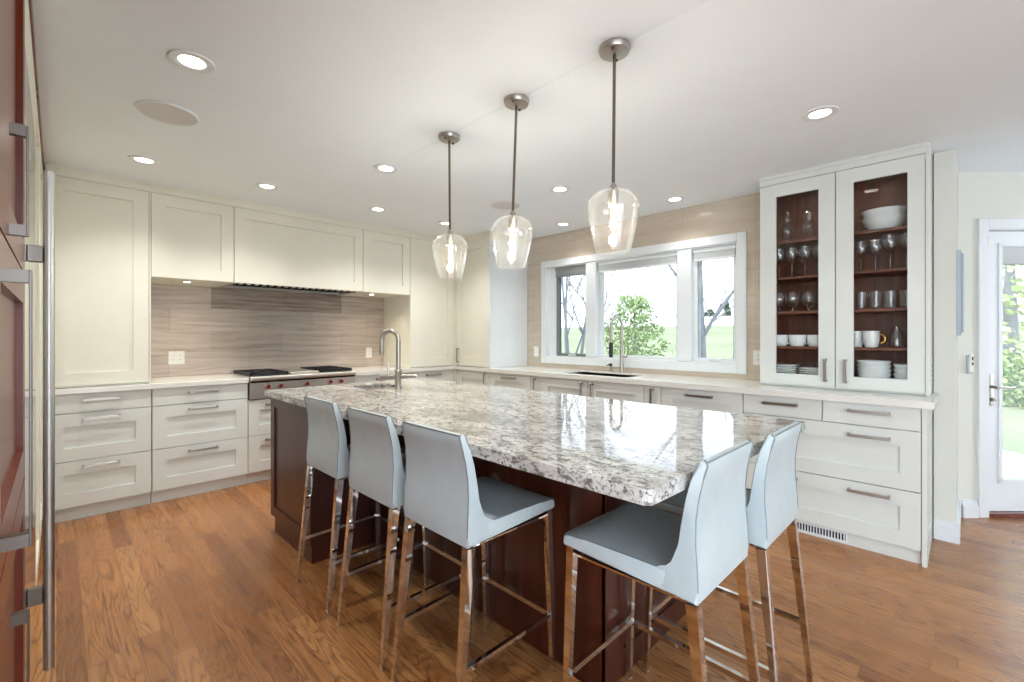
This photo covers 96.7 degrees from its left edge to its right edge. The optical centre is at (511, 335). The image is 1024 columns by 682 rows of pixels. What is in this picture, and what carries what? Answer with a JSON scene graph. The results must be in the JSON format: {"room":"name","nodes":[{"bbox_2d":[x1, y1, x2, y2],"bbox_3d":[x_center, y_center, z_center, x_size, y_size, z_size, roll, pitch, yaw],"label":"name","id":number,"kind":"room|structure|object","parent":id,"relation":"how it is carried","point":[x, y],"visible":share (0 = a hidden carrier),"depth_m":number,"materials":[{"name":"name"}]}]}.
{"room":"kitchen","nodes":[
{"label":"kitchen","id":0,"kind":"room"},
{"bbox_2d":[151,283,382,377],"bbox_3d":[-2.383,0.065,4.787,5.100,2.450,0.160,0,0,-45],"label":"wall","id":1,"kind":"structure","parent":0,"point":[238,334],"depth_m":4.53,"materials":[{"name":"tile"}]},
{"bbox_2d":[168,351,184,364],"bbox_3d":[-2.991,0.198,4.059,0.118,0.118,0.010,0,0,-45],"label":"wall outlet","id":2,"kind":"object","parent":1,"relation":"attached to","point":[174,357],"visible":1,"depth_m":4.06,"materials":[{"name":"white plastic"}]},
{"bbox_2d":[151,192,233,287],"bbox_3d":[-2.768,-0.768,3.878,0.553,0.653,0.598,0,0,-45],"label":"upper cabinet","id":3,"kind":"object","parent":1,"relation":"attached to","point":[192,241],"visible":0.99,"depth_m":3.67,"materials":[{"name":"beige paint"}]},
{"bbox_2d":[45,163,454,244],"bbox_3d":[-2.129,-1.127,4.508,3.476,0.065,0.610,0,0,-45],"label":"trim","id":4,"kind":"structure","parent":1,"relation":"attached to","point":[62,171],"depth_m":3.78,"materials":[{"name":"beige paint"}]},
{"bbox_2d":[217,207,362,294],"bbox_3d":[-2.158,-0.769,4.487,1.165,0.651,0.598,0,0,-45],"label":"range hood","id":5,"kind":"object","parent":1,"relation":"attached to","point":[273,252],"visible":0.98,"depth_m":4.25,"materials":[{"name":"beige paint"}]},
{"bbox_2d":[217,282,357,294],"bbox_3d":[-2.166,-0.465,4.495,1.163,0.030,0.576,0,0,-45],"label":"hood","id":6,"kind":"object","parent":5,"relation":"attached to","point":[295,287],"depth_m":4.43,"materials":[{"name":"silver metal"}]},
{"bbox_2d":[340,229,409,297],"bbox_3d":[-1.547,-0.768,5.098,0.557,0.653,0.598,0,0,-45],"label":"upper cabinet","id":7,"kind":"object","parent":1,"relation":"attached to","point":[386,257],"visible":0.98,"depth_m":4.89,"materials":[{"name":"beige paint"}]},
{"bbox_2d":[30,479,1023,681],"bbox_3d":[0.106,1.350,2.086,9.100,0.120,7.600,0,0,-45],"label":"floor","id":8,"kind":"structure","parent":0,"point":[202,587],"depth_m":2.13,"materials":[{"name":"brown wood"}]},
{"bbox_2d":[0,0,32,681],"bbox_3d":[-1.063,0.092,0.538,0.682,2.395,1.664,0,0,-45],"label":"door","id":9,"kind":"structure","parent":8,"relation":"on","point":[14,538],"depth_m":1.04,"materials":[{"name":"brown wood"}]},
{"bbox_2d":[28,0,43,169],"bbox_3d":[-1.928,-1.133,1.381,0.651,0.053,4.080,0,0,-45],"label":"trim","id":10,"kind":"structure","parent":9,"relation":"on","point":[29,1],"depth_m":1.92,"materials":[{"name":"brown wood"}]},
{"bbox_2d":[35,85,42,585],"bbox_3d":[-2.836,0.092,2.285,0.645,2.395,1.436,0,0,-45],"label":"pantry cabinet","id":11,"kind":"object","parent":8,"relation":"on","point":[38,157],"visible":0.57,"depth_m":2.44,"materials":[{"name":"beige paint"}]},
{"bbox_2d":[24,51,54,681],"bbox_3d":[-1.975,0.215,1.468,0.707,2.150,0.931,0,0,-45],"label":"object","id":12,"kind":"object","parent":8,"relation":"on","point":[45,254],"visible":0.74,"depth_m":1.47,"materials":[{"name":"silver metal"}]},
{"bbox_2d":[25,0,34,131],"bbox_3d":[-1.997,-0.984,1.446,0.645,0.243,0.931,0,0,-45],"label":"trim","id":13,"kind":"structure","parent":12,"relation":"on","point":[28,40],"depth_m":1.57,"materials":[{"name":"beige paint"}]},
{"bbox_2d":[55,389,150,522],"bbox_3d":[-3.144,0.848,3.463,0.563,0.884,0.652,0,0,-45],"label":"base cabinet","id":14,"kind":"object","parent":8,"relation":"on","point":[103,439],"visible":0.94,"depth_m":3.26,"materials":[{"name":"grey paint"}]},
{"bbox_2d":[55,374,248,394],"bbox_3d":[-2.915,0.385,3.699,1.221,0.040,0.643,0,0,-45],"label":"countertop","id":15,"kind":"structure","parent":14,"relation":"on","point":[214,379],"depth_m":3.57,"materials":[{"name":"white stone"}]},
{"bbox_2d":[55,175,150,388],"bbox_3d":[-3.163,-0.365,3.482,0.562,1.459,0.598,0,0,-45],"label":"cabinet","id":16,"kind":"object","parent":15,"relation":"on","point":[103,231],"visible":0.9,"depth_m":3.28,"materials":[{"name":"beige paint"}]},
{"bbox_2d":[151,383,247,502],"bbox_3d":[-2.711,0.848,3.896,0.650,0.884,0.652,0,0,-45],"label":"base cabinet","id":17,"kind":"object","parent":8,"relation":"on","point":[199,434],"visible":0.98,"depth_m":3.67,"materials":[{"name":"grey paint"}]},
{"bbox_2d":[246,398,270,483],"bbox_3d":[-2.139,0.925,4.469,0.964,0.730,0.652,0,0,-45],"label":"base cabinet","id":18,"kind":"object","parent":8,"relation":"on","point":[259,410],"visible":0.27,"depth_m":3.99,"materials":[{"name":"grey paint"}]},
{"bbox_2d":[296,395,415,612],"bbox_3d":[-0.828,0.803,2.425,0.482,0.974,0.404,0,0,-45],"label":"bar stool","id":19,"kind":"object","parent":8,"relation":"on","point":[328,450],"visible":0.77,"depth_m":2.27,"materials":[{"name":"leather"}]},
{"bbox_2d":[355,372,410,382],"bbox_3d":[-1.563,0.848,5.044,0.657,0.884,0.652,0,0,-45],"label":"base cabinet","id":20,"kind":"object","parent":8,"relation":"on","point":[361,378],"visible":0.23,"depth_m":4.74,"materials":[{"name":"grey paint"}]},
{"bbox_2d":[336,406,477,671],"bbox_3d":[-0.470,0.803,2.056,0.482,0.974,0.404,0,0,-45],"label":"bar stool","id":21,"kind":"object","parent":8,"relation":"on","point":[377,470],"visible":0.8,"depth_m":1.91,"materials":[{"name":"leather"}]},
{"bbox_2d":[411,369,456,380],"bbox_3d":[-1.093,0.848,5.514,0.668,0.884,0.652,0,0,-45],"label":"base cabinet","id":22,"kind":"object","parent":8,"relation":"on","point":[450,375],"visible":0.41,"depth_m":5.33,"materials":[{"name":"grey paint"}]},
{"bbox_2d":[457,369,488,384],"bbox_3d":[-0.253,0.848,5.488,0.652,0.884,0.580,0,0,-45],"label":"base cabinet","id":23,"kind":"object","parent":8,"relation":"on","point":[477,377],"visible":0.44,"depth_m":5.28,"materials":[{"name":"grey paint"}]},
{"bbox_2d":[390,420,556,681],"bbox_3d":[-0.142,0.803,1.722,0.482,0.974,0.404,0,0,-45],"label":"bar stool","id":24,"kind":"object","parent":8,"relation":"on","point":[443,493],"visible":1,"depth_m":1.62,"materials":[{"name":"leather"}]},
{"bbox_2d":[271,398,685,681],"bbox_3d":[-0.356,0.847,2.618,1.182,0.886,2.364,0,0,-45],"label":"kitchen island","id":25,"kind":"object","parent":8,"relation":"on","point":[517,556],"visible":0.36,"depth_m":1.97,"materials":[{"name":"brown wood"}]},
{"bbox_2d":[265,378,804,505],"bbox_3d":[-0.203,0.384,2.485,1.263,0.038,2.838,0,0,-45],"label":"island countertop","id":26,"kind":"structure","parent":25,"relation":"on","point":[646,454],"depth_m":1.82,"materials":[{"name":"stone"}]},
{"bbox_2d":[379,329,416,388],"bbox_3d":[-0.793,0.158,3.141,0.266,0.413,0.056,0,0,8],"label":"faucet","id":27,"kind":"object","parent":26,"relation":"on","point":[398,375],"visible":1,"depth_m":3.13,"materials":[{"name":"silver metal"}]},
{"bbox_2d":[489,372,530,389],"bbox_3d":[0.174,0.848,5.062,0.652,0.884,0.620,0,0,-45],"label":"base cabinet","id":28,"kind":"object","parent":8,"relation":"on","point":[495,379],"visible":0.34,"depth_m":4.84,"materials":[{"name":"grey paint"}]},
{"bbox_2d":[531,376,540,390],"bbox_3d":[0.443,0.848,4.792,0.652,0.884,0.136,0,0,-45],"label":"base cabinet","id":29,"kind":"object","parent":8,"relation":"on","point":[535,380],"visible":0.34,"depth_m":4.57,"materials":[{"name":"grey paint"}]},
{"bbox_2d":[541,377,643,402],"bbox_3d":[0.891,0.848,4.344,0.652,0.884,1.126,0,0,-45],"label":"base cabinet","id":30,"kind":"object","parent":8,"relation":"on","point":[607,390],"visible":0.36,"depth_m":4.07,"materials":[{"name":"grey paint"}]},
{"bbox_2d":[348,365,938,409],"bbox_3d":[0.366,0.385,3.989,1.898,0.040,4.872,0,0,-45],"label":"countertop","id":31,"kind":"structure","parent":30,"relation":"on","point":[755,387],"depth_m":3.47,"materials":[{"name":"white stone"}]},
{"bbox_2d":[230,366,355,399],"bbox_3d":[-2.123,0.440,4.455,0.958,0.224,0.656,0,0,-45],"label":"gas range","id":32,"kind":"object","parent":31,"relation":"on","point":[260,380],"visible":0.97,"depth_m":4.22,"materials":[{"name":"silver metal"}]},
{"bbox_2d":[383,238,456,367],"bbox_3d":[-1.105,-0.365,5.526,0.668,1.459,0.619,0,0,-45],"label":"cabinet","id":33,"kind":"object","parent":31,"relation":"on","point":[424,320],"visible":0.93,"depth_m":5.31,"materials":[{"name":"beige paint"}]},
{"bbox_2d":[456,238,526,367],"bbox_3d":[-0.257,-0.365,5.500,0.642,1.459,0.610,0,0,-45],"label":"cabinet","id":34,"kind":"object","parent":31,"relation":"on","point":[491,300],"visible":1,"depth_m":5.29,"materials":[{"name":"beige paint"}]},
{"bbox_2d":[454,231,526,244],"bbox_3d":[-0.257,-1.127,5.515,0.620,0.065,0.636,0,0,-45],"label":"trim","id":35,"kind":"structure","parent":34,"relation":"on","point":[485,235],"depth_m":5.28,"materials":[{"name":"beige paint"}]},
{"bbox_2d":[573,372,637,376],"bbox_3d":[0.863,0.483,4.342,0.368,0.214,0.728,0,0,-45],"label":"sink","id":36,"kind":"object","parent":31,"relation":"in","point":[586,373],"visible":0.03,"depth_m":4.53,"materials":[{"name":"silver metal"}]},
{"bbox_2d":[609,315,628,372],"bbox_3d":[1.034,0.083,4.389,0.240,0.564,0.115,0,0,-45],"label":"kitchen faucet","id":37,"kind":"object","parent":31,"relation":"on","point":[622,356],"visible":1,"depth_m":4.45,"materials":[{"name":"silver metal"}]},
{"bbox_2d":[759,141,932,395],"bbox_3d":[2.277,-0.398,3.156,0.372,1.524,0.932,0,0,-45],"label":"display cabinet","id":38,"kind":"object","parent":31,"relation":"on","point":[837,193],"visible":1,"depth_m":3.08,"materials":[{"name":"grey paint"}]},
{"bbox_2d":[777,335,788,345],"bbox_3d":[1.991,0.037,3.381,0.112,0.082,0.117,0,0,-3],"label":"tea cup","id":39,"kind":"object","parent":38,"relation":"on","point":[782,340],"visible":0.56,"depth_m":3.34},
{"bbox_2d":[777,346,817,348],"bbox_3d":[2.140,0.087,3.343,0.285,0.018,0.425,0,0,-45],"label":"shelf","id":40,"kind":"object","parent":38,"relation":"attached to","point":[778,347],"depth_m":3.25,"materials":[{"name":"brown wood"}]},
{"bbox_2d":[777,311,817,315],"bbox_3d":[2.140,-0.164,3.343,0.285,0.018,0.425,0,0,-45],"label":"shelf","id":41,"kind":"object","parent":38,"relation":"attached to","point":[779,313],"depth_m":3.32,"materials":[{"name":"brown wood"}]},
{"bbox_2d":[777,274,817,283],"bbox_3d":[2.140,-0.416,3.343,0.285,0.018,0.425,0,0,-45],"label":"shelf","id":42,"kind":"object","parent":38,"relation":"attached to","point":[805,279],"depth_m":3.33,"materials":[{"name":"brown wood"}]},
{"bbox_2d":[777,237,817,250],"bbox_3d":[2.140,-0.676,3.343,0.285,0.018,0.425,0,0,-45],"label":"shelf","id":43,"kind":"object","parent":38,"relation":"attached to","point":[792,245],"depth_m":3.34,"materials":[{"name":"brown wood"}]},
{"bbox_2d":[788,335,807,345],"bbox_3d":[2.072,0.037,3.300,0.112,0.082,0.117,0,0,-3],"label":"tea cup","id":44,"kind":"object","parent":38,"relation":"on","point":[794,340],"visible":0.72,"depth_m":3.26,"materials":[{"name":"ceramic"}]},
{"bbox_2d":[807,335,817,346],"bbox_3d":[2.153,0.037,3.218,0.112,0.082,0.117,0,0,-3],"label":"tea cup","id":45,"kind":"object","parent":38,"relation":"on","point":[812,340],"visible":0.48,"depth_m":3.19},
{"bbox_2d":[854,331,863,346],"bbox_3d":[2.330,0.024,3.063,0.084,0.108,0.107,0,0,-14],"label":"mug","id":46,"kind":"object","parent":38,"relation":"on","point":[858,335],"visible":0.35,"depth_m":3.04,"materials":[{"name":"ceramic"}]},
{"bbox_2d":[863,331,885,347],"bbox_3d":[2.361,0.024,2.977,0.088,0.108,0.110,0,0,-13],"label":"mug","id":47,"kind":"object","parent":38,"relation":"on","point":[870,338],"visible":0.91,"depth_m":2.95,"materials":[{"name":"white ceramic"}]},
{"bbox_2d":[854,347,906,350],"bbox_3d":[2.462,0.087,3.022,0.285,0.018,0.429,0,0,-45],"label":"shelf","id":48,"kind":"object","parent":38,"relation":"attached to","point":[855,348],"depth_m":2.96,"materials":[{"name":"brown wood"}]},
{"bbox_2d":[854,308,906,313],"bbox_3d":[2.462,-0.164,3.022,0.285,0.018,0.429,0,0,-45],"label":"shelf","id":49,"kind":"object","parent":38,"relation":"attached to","point":[856,310],"depth_m":2.98,"materials":[{"name":"brown wood"}]},
{"bbox_2d":[854,267,906,277],"bbox_3d":[2.462,-0.416,3.022,0.285,0.018,0.429,0,0,-45],"label":"shelf","id":50,"kind":"object","parent":38,"relation":"attached to","point":[892,272],"depth_m":2.99,"materials":[{"name":"brown wood"}]},
{"bbox_2d":[854,225,906,241],"bbox_3d":[2.462,-0.676,3.022,0.285,0.018,0.429,0,0,-45],"label":"shelf","id":51,"kind":"object","parent":38,"relation":"attached to","point":[889,234],"depth_m":3.01,"materials":[{"name":"brown wood"}]},
{"bbox_2d":[860,213,906,229],"bbox_3d":[2.450,-0.728,2.995,0.254,0.086,0.254,0,0,-45],"label":"serving bowl","id":52,"kind":"object","parent":38,"relation":"on","point":[897,219],"visible":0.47,"depth_m":2.92,"materials":[{"name":"ceramic"}]},
{"bbox_2d":[860,206,906,218],"bbox_3d":[2.450,-0.777,2.995,0.254,0.086,0.254,0,0,-45],"label":"serving bowl","id":53,"kind":"object","parent":52,"relation":"on","point":[889,209],"visible":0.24,"depth_m":2.91,"materials":[{"name":"ceramic"}]},
{"bbox_3d":[2.379,0.304,2.995,0.186,0.062,0.186,0,0,-45],"label":"bowl","id":54,"kind":"object","parent":38,"relation":"in","visible":0},
{"bbox_2d":[856,372,891,377],"bbox_3d":[2.379,0.277,2.995,0.186,0.062,0.186,0,0,-45],"label":"bowl","id":55,"kind":"object","parent":54,"relation":"on","point":[867,375],"visible":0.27,"depth_m":2.93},
{"bbox_2d":[856,368,891,373],"bbox_3d":[2.379,0.250,2.995,0.186,0.062,0.186,0,0,-45],"label":"bowl","id":56,"kind":"object","parent":55,"relation":"on","point":[869,371],"visible":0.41,"depth_m":2.93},
{"bbox_2d":[856,364,891,369],"bbox_3d":[2.379,0.223,2.995,0.186,0.062,0.186,0,0,-45],"label":"bowl","id":57,"kind":"object","parent":56,"relation":"on","point":[873,367],"visible":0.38,"depth_m":2.92,"materials":[{"name":"ceramic"}]},
{"bbox_2d":[856,360,891,365],"bbox_3d":[2.379,0.196,2.995,0.186,0.062,0.186,0,0,-45],"label":"bowl","id":58,"kind":"object","parent":57,"relation":"on","point":[859,362],"visible":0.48,"depth_m":2.93,"materials":[{"name":"ceramic"}]},
{"bbox_3d":[2.521,0.304,2.867,0.186,0.062,0.186,0,0,-45],"label":"bowl","id":59,"kind":"object","parent":38,"relation":"in","visible":0},
{"bbox_2d":[893,373,931,379],"bbox_3d":[2.521,0.274,2.867,0.186,0.062,0.186,0,0,-45],"label":"bowl","id":60,"kind":"object","parent":59,"relation":"on","point":[897,376],"visible":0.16,"depth_m":2.85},
{"bbox_2d":[893,368,931,374],"bbox_3d":[2.521,0.244,2.867,0.186,0.062,0.186,0,0,-45],"label":"bowl","id":61,"kind":"object","parent":60,"relation":"on","point":[897,371],"visible":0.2,"depth_m":2.85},
{"bbox_2d":[893,364,931,369],"bbox_3d":[2.521,0.214,2.867,0.186,0.062,0.186,0,0,-45],"label":"bowl","id":62,"kind":"object","parent":61,"relation":"on","point":[896,366],"visible":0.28,"depth_m":2.86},
{"bbox_2d":[644,385,660,404],"bbox_3d":[1.343,0.848,3.892,0.652,0.884,0.147,0,0,-45],"label":"base cabinet","id":63,"kind":"object","parent":8,"relation":"on","point":[652,394],"visible":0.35,"depth_m":3.67,"materials":[{"name":"grey paint"}]},
{"bbox_2d":[563,439,759,681],"bbox_3d":[0.468,0.803,1.414,0.482,0.974,0.404,0,0,45],"label":"bar stool","id":64,"kind":"object","parent":8,"relation":"on","point":[684,557],"visible":1,"depth_m":1.33,"materials":[{"name":"leather"}]},
{"bbox_2d":[661,387,743,413],"bbox_3d":[1.614,0.848,3.622,0.652,0.884,0.611,0,0,-45],"label":"base cabinet","id":65,"kind":"object","parent":8,"relation":"on","point":[728,402],"visible":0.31,"depth_m":3.39,"materials":[{"name":"grey paint"}]},
{"bbox_2d":[642,420,814,681],"bbox_3d":[0.812,0.803,1.719,0.482,0.974,0.404,0,0,45],"label":"bar stool","id":66,"kind":"object","parent":8,"relation":"on","point":[772,498],"visible":0.72,"depth_m":1.57,"materials":[{"name":"leather"}]},
{"bbox_2d":[744,394,931,567],"bbox_3d":[2.170,0.848,3.066,0.652,0.884,0.956,0,0,-45],"label":"base cabinet","id":67,"kind":"object","parent":8,"relation":"on","point":[864,471],"visible":0.66,"depth_m":2.73,"materials":[{"name":"grey paint"}]},
{"bbox_2d":[797,521,847,542],"bbox_3d":[1.947,1.249,2.923,0.004,0.062,0.340,0,0,-45],"label":"vent grille","id":68,"kind":"object","parent":67,"relation":"attached to","point":[802,526],"visible":0.77,"depth_m":2.89,"materials":[{"name":"metal"}]},
{"bbox_2d":[32,0,1023,239],"bbox_3d":[0.106,-1.220,2.086,9.100,0.120,7.600,0,0,-45],"label":"ceiling","id":69,"kind":"structure","parent":0,"point":[304,98],"depth_m":2.23,"materials":[{"name":"paint"}]},
{"bbox_2d":[128,155,159,164],"bbox_3d":[-2.428,-1.156,3.002,0.164,0.007,0.164,0,0,-45],"label":"recessed light","id":70,"kind":"object","parent":69,"relation":"in","point":[136,158],"visible":1,"depth_m":3.00,"materials":[{"name":"white paint"}]},
{"bbox_2d":[135,100,198,125],"bbox_3d":[-1.793,-1.155,2.372,0.268,0.008,0.268,0,0,-45],"label":"ceiling speaker","id":71,"kind":"object","parent":69,"relation":"attached to","point":[165,112],"visible":1,"depth_m":2.35,"materials":[{"name":"white paint"}]},
{"bbox_2d":[168,49,214,72],"bbox_3d":[-1.352,-1.156,1.923,0.164,0.007,0.164,0,0,-45],"label":"recessed light","id":72,"kind":"object","parent":69,"relation":"in","point":[192,61],"visible":1,"depth_m":1.92,"materials":[{"name":"white paint"}]},
{"bbox_2d":[255,183,278,189],"bbox_3d":[-1.900,-1.156,3.531,0.164,0.007,0.164,0,0,-45],"label":"recessed light","id":73,"kind":"object","parent":69,"relation":"in","point":[267,186],"visible":1,"depth_m":3.53,"materials":[{"name":"white paint"}]},
{"bbox_2d":[368,207,386,211],"bbox_3d":[-1.230,-1.156,4.172,0.164,0.007,0.164,0,0,-45],"label":"recessed light","id":74,"kind":"object","parent":69,"relation":"in","point":[375,209],"visible":1,"depth_m":4.17,"materials":[{"name":"white paint"}]},
{"bbox_2d":[374,164,397,172],"bbox_3d":[-0.873,-1.156,3.151,0.164,0.007,0.164,0,0,-45],"label":"recessed light","id":75,"kind":"object","parent":69,"relation":"in","point":[385,168],"visible":1,"depth_m":3.15,"materials":[{"name":"white paint"}]},
{"bbox_2d":[432,131,467,278],"bbox_3d":[-0.362,-0.748,2.645,0.206,0.824,0.206,0,0,-45],"label":"pendant light","id":76,"kind":"object","parent":69,"relation":"hanging from","point":[448,137],"visible":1,"depth_m":2.64,"materials":[{"name":"glass"}]},
{"bbox_2d":[446,230,453,244],"bbox_3d":[-0.361,-0.571,2.645,0.042,0.087,0.042,0,0,-45],"label":"socket","id":77,"kind":"object","parent":76,"relation":"attached to","point":[450,236],"depth_m":2.63,"materials":[{"name":"silver metal"}]},
{"bbox_2d":[491,201,520,209],"bbox_3d":[-0.057,-1.155,4.045,0.268,0.008,0.268,0,0,-45],"label":"ceiling speaker","id":78,"kind":"object","parent":69,"relation":"attached to","point":[501,205],"visible":0.92,"depth_m":4.04,"materials":[{"name":"white paint"}]},
{"bbox_2d":[308,0,711,206],"bbox_3d":[-0.237,-1.159,2.500,0.002,0.001,4.870,0,0,-45],"label":"trim","id":79,"kind":"structure","parent":69,"relation":"attached to","point":[710,0],"depth_m":2.08,"materials":[{"name":"paint"}]},
{"bbox_2d":[491,93,532,268],"bbox_3d":[0.001,-0.748,2.243,0.206,0.828,0.206,0,0,-26],"label":"pendant light","id":80,"kind":"object","parent":69,"relation":"hanging from","point":[517,102],"visible":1,"depth_m":2.23,"materials":[{"name":"glass"}]},
{"bbox_2d":[508,210,516,228],"bbox_3d":[0.003,-0.571,2.243,0.042,0.087,0.042,2,0,-45],"label":"socket","id":81,"kind":"object","parent":80,"relation":"attached to","point":[512,220],"depth_m":2.23,"materials":[{"name":"silver metal"}]},
{"bbox_2d":[550,186,569,192],"bbox_3d":[0.380,-1.156,3.603,0.164,0.007,0.164,0,0,-45],"label":"recessed light","id":82,"kind":"object","parent":69,"relation":"in","point":[556,189],"visible":1,"depth_m":3.60,"materials":[{"name":"white paint"}]},
{"bbox_2d":[587,37,639,254],"bbox_3d":[0.409,-0.748,1.833,0.206,0.824,0.206,0,0,-45],"label":"pendant light","id":83,"kind":"object","parent":69,"relation":"hanging from","point":[613,50],"visible":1,"depth_m":1.83,"materials":[{"name":"glass"}]},
{"bbox_2d":[608,182,618,205],"bbox_3d":[0.408,-0.571,1.833,0.042,0.087,0.042,1,0,-45],"label":"socket","id":84,"kind":"object","parent":83,"relation":"attached to","point":[613,193],"depth_m":1.82,"materials":[{"name":"silver metal"}]},
{"bbox_2d":[665,196,684,202],"bbox_3d":[1.385,-1.156,3.866,0.164,0.007,0.164,0,0,-45],"label":"recessed light","id":85,"kind":"object","parent":69,"relation":"in","point":[674,198],"visible":1,"depth_m":3.86,"materials":[{"name":"white paint"}]},
{"bbox_2d":[801,105,838,120],"bbox_3d":[1.606,-1.156,2.372,0.164,0.007,0.164,0,0,-45],"label":"recessed light","id":86,"kind":"object","parent":69,"relation":"in","point":[822,112],"visible":1,"depth_m":2.36,"materials":[{"name":"white paint"}]},
{"bbox_2d":[527,157,933,533],"bbox_3d":[1.107,0.065,4.748,0.220,2.450,4.850,0,0,-45],"label":"wall","id":87,"kind":"structure","parent":0,"point":[742,213],"depth_m":4.21,"materials":[{"name":"beige tile"}]},
{"bbox_2d":[541,231,746,373],"bbox_3d":[1.218,-0.270,4.623,0.240,1.180,2.245,0,0,-45],"label":"window","id":88,"kind":"structure","parent":87,"relation":"in","point":[687,358],"depth_m":4.23,"materials":[{"name":"white paint"}]},
{"bbox_2d":[555,264,585,277],"bbox_3d":[0.661,-0.718,5.081,0.036,0.106,0.438,0,0,-45],"label":"window shade","id":89,"kind":"object","parent":88,"relation":"attached to","point":[576,270],"visible":0.83,"depth_m":5.06,"materials":[{"name":"fabric"}]},
{"bbox_2d":[598,252,676,272],"bbox_3d":[1.227,-0.718,4.515,0.036,0.106,0.878,0,0,-45],"label":"window shade","id":90,"kind":"object","parent":88,"relation":"attached to","point":[667,258],"visible":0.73,"depth_m":4.48,"materials":[{"name":"fabric"}]},
{"bbox_2d":[693,244,735,261],"bbox_3d":[1.767,-0.718,3.975,0.036,0.106,0.366,0,0,-45],"label":"window shade","id":91,"kind":"object","parent":88,"relation":"attached to","point":[727,251],"visible":0.94,"depth_m":3.96,"materials":[{"name":"fabric"}]},
{"bbox_2d":[753,350,759,364],"bbox_3d":[1.998,0.180,3.695,0.010,0.118,0.072,0,0,-45],"label":"wall outlet","id":92,"kind":"object","parent":87,"relation":"attached to","point":[756,353],"visible":0.76,"depth_m":3.70,"materials":[{"name":"white plastic"}]},
{"bbox_2d":[934,149,956,522],"bbox_3d":[2.975,0.065,3.115,0.706,2.450,0.102,0,0,-45],"label":"wall","id":93,"kind":"structure","parent":0,"point":[945,163],"depth_m":2.87,"materials":[{"name":"paint"}]},
{"bbox_2d":[934,518,959,544],"bbox_3d":[2.726,1.228,2.853,0.018,0.125,0.120,0,0,-45],"label":"baseboard","id":94,"kind":"object","parent":93,"relation":"attached to","point":[944,530],"visible":1,"depth_m":2.85,"materials":[{"name":"white paint"}]},
{"bbox_2d":[956,499,960,532],"bbox_3d":[2.977,1.228,3.032,0.623,0.125,0.018,0,0,-45],"label":"baseboard","id":95,"kind":"structure","parent":93,"relation":"attached to","point":[958,517],"depth_m":3.00,"materials":[{"name":"white paint"}]},
{"bbox_2d":[956,250,963,335],"bbox_3d":[2.976,-0.275,3.020,0.280,0.550,0.034,0,0,-45],"label":"wall panel","id":96,"kind":"object","parent":93,"relation":"attached to","point":[959,257],"visible":1,"depth_m":2.93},
{"bbox_2d":[957,172,1023,516],"bbox_3d":[4.085,0.065,3.304,1.830,2.450,0.140,0,0,0],"label":"wall","id":97,"kind":"structure","parent":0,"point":[980,195],"depth_m":3.23,"materials":[{"name":"paint"}]},
{"bbox_2d":[967,354,973,373],"bbox_3d":[3.245,0.200,3.219,0.034,0.140,0.031,0,0,0],"label":"remote control","id":98,"kind":"object","parent":97,"relation":"attached to","point":[970,358],"visible":1,"depth_m":3.21,"materials":[{"name":"white plastic"}]},
{"bbox_2d":[962,499,978,517],"bbox_3d":[3.248,1.228,3.225,0.105,0.125,0.018,0,0,0],"label":"baseboard","id":99,"kind":"structure","parent":97,"relation":"attached to","point":[970,508],"depth_m":3.22,"materials":[{"name":"white paint"}]},
{"bbox_2d":[977,219,1023,517],"bbox_3d":[3.783,0.232,3.274,0.958,2.117,0.180,0,0,0],"label":"door","id":100,"kind":"structure","parent":97,"relation":"attached to","point":[1000,242],"depth_m":3.25,"materials":[{"name":"white paint"}]},
{"label":"outside","id":101,"kind":"structure","parent":0,"visible":0},
{"bbox_2d":[562,316,1023,454],"bbox_3d":[10.607,-0.397,45.962,140.000,4.275,150.000,0,0,-45],"label":"lawn","id":102,"kind":"structure","parent":101,"point":[719,339],"depth_m":20.95,"materials":[{"name":"green plant"}]},
{"bbox_2d":[562,272,620,353],"bbox_3d":[1.478,-1.409,10.631,3.514,5.966,3.925,0,0,-33],"label":"bare tree","id":103,"kind":"object","parent":102,"relation":"on","point":[567,285],"visible":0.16,"depth_m":10.65,"materials":[{"name":"grey plant"}]},
{"bbox_2d":[563,268,652,331],"bbox_3d":[3.096,-2.328,15.959,3.663,6.991,4.368,0,0,-11],"label":"bare tree","id":104,"kind":"object","parent":102,"relation":"on","point":[625,284],"visible":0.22,"depth_m":16.02,"materials":[{"name":"grey plant"}]},
{"bbox_2d":[604,292,672,355],"bbox_3d":[3.990,-0.190,14.974,2.141,2.728,2.076,0,0,-28],"label":"leafy tree","id":105,"kind":"object","parent":102,"relation":"on","point":[638,301],"visible":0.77,"depth_m":14.82,"materials":[{"name":"green plant"}]},
{"bbox_2d":[663,261,732,357],"bbox_3d":[3.660,-1.035,8.979,2.762,5.034,1.322,0,0,-3],"label":"bare tree","id":106,"kind":"object","parent":102,"relation":"on","point":[703,332],"visible":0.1,"depth_m":9.36,"materials":[{"name":"grey plant"}]},
{"bbox_2d":[562,308,1023,327],"bbox_3d":[13.081,-1.487,51.972,16.000,1.347,135.000,0,0,-45],"label":"road","id":107,"kind":"structure","parent":102,"relation":"on","point":[722,320],"depth_m":45.76,"materials":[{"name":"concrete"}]},
{"bbox_2d":[1003,342,1023,409],"bbox_3d":[9.702,0.897,7.953,2.094,1.900,2.275,0,0,-45],"label":"shrub","id":108,"kind":"object","parent":102,"relation":"on","point":[1011,376],"visible":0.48,"depth_m":8.21,"materials":[{"name":"green plant"}]},
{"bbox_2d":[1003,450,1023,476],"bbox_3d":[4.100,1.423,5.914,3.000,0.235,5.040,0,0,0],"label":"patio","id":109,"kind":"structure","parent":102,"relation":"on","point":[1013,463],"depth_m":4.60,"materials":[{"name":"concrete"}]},
{"bbox_2d":[1003,265,1023,378],"bbox_3d":[11.998,-1.083,11.023,5.888,5.971,6.065,0,0,-42],"label":"leafy tree","id":110,"kind":"object","parent":102,"relation":"on","point":[1011,288],"visible":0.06,"depth_m":10.91,"materials":[{"name":"green plant"}]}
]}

